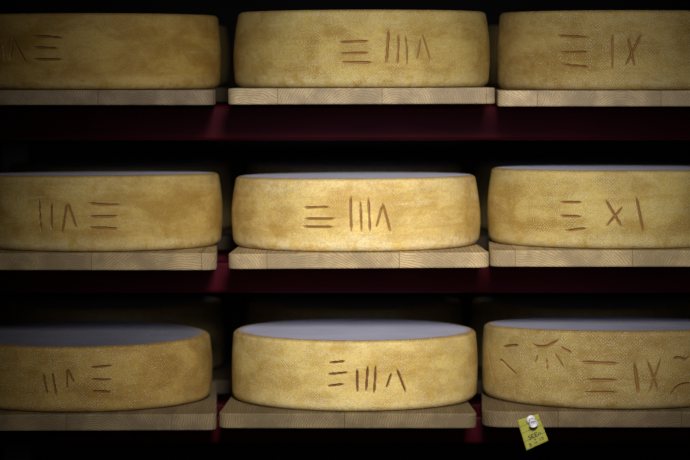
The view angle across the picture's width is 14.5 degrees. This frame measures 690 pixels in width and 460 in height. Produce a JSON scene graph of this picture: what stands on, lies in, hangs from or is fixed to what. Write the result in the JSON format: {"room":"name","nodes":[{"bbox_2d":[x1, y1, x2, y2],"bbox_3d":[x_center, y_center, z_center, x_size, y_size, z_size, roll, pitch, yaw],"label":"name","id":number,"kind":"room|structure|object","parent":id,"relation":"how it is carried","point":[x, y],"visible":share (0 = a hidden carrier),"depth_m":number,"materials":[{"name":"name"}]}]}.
{"room":"cheese aging cellar","nodes":[
{"label":"cheese aging cellar","id":0,"kind":"room"},
{"bbox_2d":[0,0,689,459],"bbox_3d":[0.000,-0.550,6.980,8.000,3.200,0.200,0,3,0],"label":"wall","id":1,"kind":"structure","parent":0,"point":[238,153],"depth_m":6.90,"materials":[{"name":"stone"}]},
{"bbox_3d":[0.000,1.346,2.732,8.000,0.100,8.900,0,3,0],"label":"floor","id":2,"kind":"structure","parent":0,"visible":0},
{"bbox_2d":[0,87,689,459],"bbox_3d":[0.000,0.083,5.955,2.820,2.053,1.000,0,3,0],"label":"storage rack","id":3,"kind":"object","parent":2,"relation":"on","point":[19,124],"visible":0.28,"depth_m":5.45,"materials":[{"name":"red paint"}]},
{"bbox_2d":[0,89,215,104],"bbox_3d":[-0.506,-0.270,5.473,0.511,0.029,0.560,0,3,0],"label":"wooden board","id":4,"kind":"object","parent":3,"relation":"on","point":[7,96],"visible":0.89,"depth_m":5.19,"materials":[{"name":"brown wood"}]},
{"bbox_2d":[0,13,220,89],"bbox_3d":[-0.506,-0.359,5.455,0.511,0.149,0.511,0,3,0],"label":"cheese wheel","id":5,"kind":"object","parent":4,"relation":"on","point":[39,51],"visible":1,"depth_m":5.22,"materials":[{"name":"yellow food"}]},
{"bbox_2d":[0,381,216,430],"bbox_3d":[-0.504,0.357,5.510,0.510,0.033,0.560,0,3,0],"label":"wooden board","id":6,"kind":"object","parent":3,"relation":"on","point":[201,414],"visible":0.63,"depth_m":5.23,"materials":[{"name":"brown wood"}]},
{"bbox_2d":[0,321,211,411],"bbox_3d":[-0.531,0.274,5.498,0.521,0.134,0.521,-2,4,-29],"label":"cheese wheel","id":7,"kind":"object","parent":6,"relation":"on","point":[84,366],"visible":1,"depth_m":5.28,"materials":[{"name":"yellow food"}]},
{"bbox_2d":[0,244,216,269],"bbox_3d":[-0.504,0.045,5.492,0.513,0.034,0.560,0,3,0],"label":"wooden board","id":8,"kind":"object","parent":3,"relation":"on","point":[200,258],"visible":0.64,"depth_m":5.21,"materials":[{"name":"brown wood"}]},
{"bbox_2d":[0,171,222,251],"bbox_3d":[-0.504,-0.045,5.472,0.509,0.148,0.510,2,4,36],"label":"cheese wheel","id":9,"kind":"object","parent":8,"relation":"on","point":[112,211],"visible":1,"depth_m":5.25,"materials":[{"name":"yellow food"}]},
{"bbox_2d":[0,293,224,368],"bbox_3d":[-0.531,0.231,6.093,0.533,0.152,0.532,0,3,0],"label":"cheese wheel","id":10,"kind":"object","parent":3,"relation":"on","point":[204,312],"visible":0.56,"depth_m":5.96,"materials":[{"name":"yellow food"}]},
{"bbox_2d":[9,160,233,229],"bbox_3d":[-0.503,-0.077,6.070,0.510,0.148,0.509,0,3,0],"label":"cheese wheel","id":11,"kind":"object","parent":3,"relation":"on","point":[223,169],"visible":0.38,"depth_m":5.96,"materials":[{"name":"yellow food"}]},
{"bbox_2d":[217,26,229,86],"bbox_3d":[-0.513,-0.389,6.053,0.510,0.138,0.511,0,3,0],"label":"cheese wheel","id":12,"kind":"object","parent":3,"relation":"on","point":[224,42],"visible":0.05,"depth_m":6.00,"materials":[{"name":"yellow food"}]},
{"bbox_2d":[219,395,475,427],"bbox_3d":[0.005,0.353,5.509,0.500,0.030,0.560,0,3,0],"label":"wooden board","id":13,"kind":"object","parent":3,"relation":"on","point":[236,413],"visible":0.51,"depth_m":5.23,"materials":[{"name":"brown wood"}]},
{"bbox_2d":[232,319,477,410],"bbox_3d":[0.020,0.270,5.486,0.498,0.139,0.500,0,3,0],"label":"cheese wheel","id":14,"kind":"object","parent":13,"relation":"on","point":[316,364],"visible":1,"depth_m":5.28,"materials":[{"name":"yellow food"}]},
{"bbox_2d":[243,293,463,325],"bbox_3d":[0.018,0.232,6.082,0.500,0.152,0.500,0,3,0],"label":"cheese wheel","id":15,"kind":"object","parent":3,"relation":"on","point":[288,306],"visible":0.3,"depth_m":5.95,"materials":[{"name":"yellow food"}]},
{"bbox_2d":[245,160,463,174],"bbox_3d":[0.022,-0.077,6.066,0.502,0.148,0.500,0,3,0],"label":"cheese wheel","id":16,"kind":"object","parent":3,"relation":"on","point":[303,166],"visible":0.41,"depth_m":5.91,"materials":[{"name":"yellow food"}]},
{"bbox_2d":[229,243,488,268],"bbox_3d":[0.027,0.043,5.492,0.504,0.030,0.560,0,3,0],"label":"wooden board","id":17,"kind":"object","parent":3,"relation":"on","point":[470,256],"visible":0.73,"depth_m":5.21,"materials":[{"name":"brown wood"}]},
{"bbox_2d":[232,172,479,251],"bbox_3d":[0.021,-0.042,5.469,0.500,0.144,0.500,-1,4,-21],"label":"cheese wheel","id":18,"kind":"object","parent":17,"relation":"on","point":[330,211],"visible":1,"depth_m":5.25,"materials":[{"name":"yellow food"}]},
{"bbox_2d":[228,87,494,104],"bbox_3d":[0.032,-0.273,5.473,0.515,0.031,0.560,0,3,0],"label":"wooden board","id":19,"kind":"object","parent":3,"relation":"on","point":[395,95],"visible":0.84,"depth_m":5.19,"materials":[{"name":"brown wood"}]},
{"bbox_2d":[234,10,489,87],"bbox_3d":[0.034,-0.364,5.458,0.534,0.154,0.531,0,3,0],"label":"cheese wheel","id":20,"kind":"object","parent":19,"relation":"on","point":[287,48],"visible":1,"depth_m":5.23,"materials":[{"name":"yellow food"}]},
{"bbox_2d":[486,25,498,86],"bbox_3d":[0.567,-0.389,6.057,0.519,0.138,0.519,0,3,0],"label":"cheese wheel","id":21,"kind":"object","parent":3,"relation":"on","point":[492,30],"visible":0.09,"depth_m":5.96,"materials":[{"name":"yellow food"}]},
{"bbox_2d":[468,293,689,368],"bbox_3d":[0.544,0.231,6.099,0.533,0.152,0.532,0,3,0],"label":"cheese wheel","id":22,"kind":"object","parent":3,"relation":"on","point":[485,309],"visible":0.35,"depth_m":5.97,"materials":[{"name":"yellow food"}]},
{"bbox_2d":[475,160,689,229],"bbox_3d":[0.544,-0.077,6.072,0.514,0.148,0.512,0,3,0],"label":"cheese wheel","id":23,"kind":"object","parent":3,"relation":"on","point":[483,170],"visible":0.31,"depth_m":6.01,"materials":[{"name":"yellow food"}]},
{"bbox_2d":[481,380,689,427],"bbox_3d":[0.527,0.351,5.509,0.519,0.032,0.560,0,3,0],"label":"wooden board","id":24,"kind":"object","parent":3,"relation":"on","point":[495,412],"visible":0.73,"depth_m":5.23,"materials":[{"name":"brown wood"}]},
{"bbox_2d":[526,415,537,427],"bbox_3d":[0.361,0.369,5.217,0.019,0.023,0.026,-1,3,-16],"label":"pushpin","id":25,"kind":"object","parent":24,"relation":"attached to","point":[530,420],"visible":1,"depth_m":5.21,"materials":[{"name":"white plastic"}]},
{"bbox_2d":[517,414,547,449],"bbox_3d":[0.363,0.391,5.226,0.060,0.070,0.008,0,3,0],"label":"tag","id":26,"kind":"object","parent":24,"relation":"hanging from","point":[532,437],"visible":1,"depth_m":5.23,"materials":[{"name":"yellow paper"}]},
{"bbox_2d":[482,317,689,408],"bbox_3d":[0.545,0.258,5.502,0.532,0.153,0.532,0,3,0],"label":"cheese wheel","id":27,"kind":"object","parent":24,"relation":"on","point":[565,362],"visible":1,"depth_m":5.26,"materials":[{"name":"yellow food"}]},
{"bbox_2d":[488,234,689,266],"bbox_3d":[0.536,0.039,5.491,0.513,0.032,0.560,0,3,0],"label":"wooden board","id":28,"kind":"object","parent":3,"relation":"on","point":[500,254],"visible":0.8,"depth_m":5.21,"materials":[{"name":"brown wood"}]},
{"bbox_2d":[487,165,689,248],"bbox_3d":[0.545,-0.053,5.474,0.513,0.152,0.513,0,3,0],"label":"cheese wheel","id":29,"kind":"object","parent":28,"relation":"on","point":[557,206],"visible":1,"depth_m":5.24,"materials":[{"name":"yellow food"}]},
{"bbox_2d":[495,89,689,105],"bbox_3d":[0.553,-0.269,5.474,0.517,0.031,0.560,0,3,0],"label":"wooden board","id":30,"kind":"object","parent":3,"relation":"on","point":[503,97],"visible":0.98,"depth_m":5.19,"materials":[{"name":"brown wood"}]},
{"bbox_2d":[497,10,689,89],"bbox_3d":[0.567,-0.362,5.459,0.518,0.155,0.518,0,3,0],"label":"cheese wheel","id":31,"kind":"object","parent":30,"relation":"on","point":[574,49],"visible":0.99,"depth_m":5.22,"materials":[{"name":"yellow food"}]}
]}

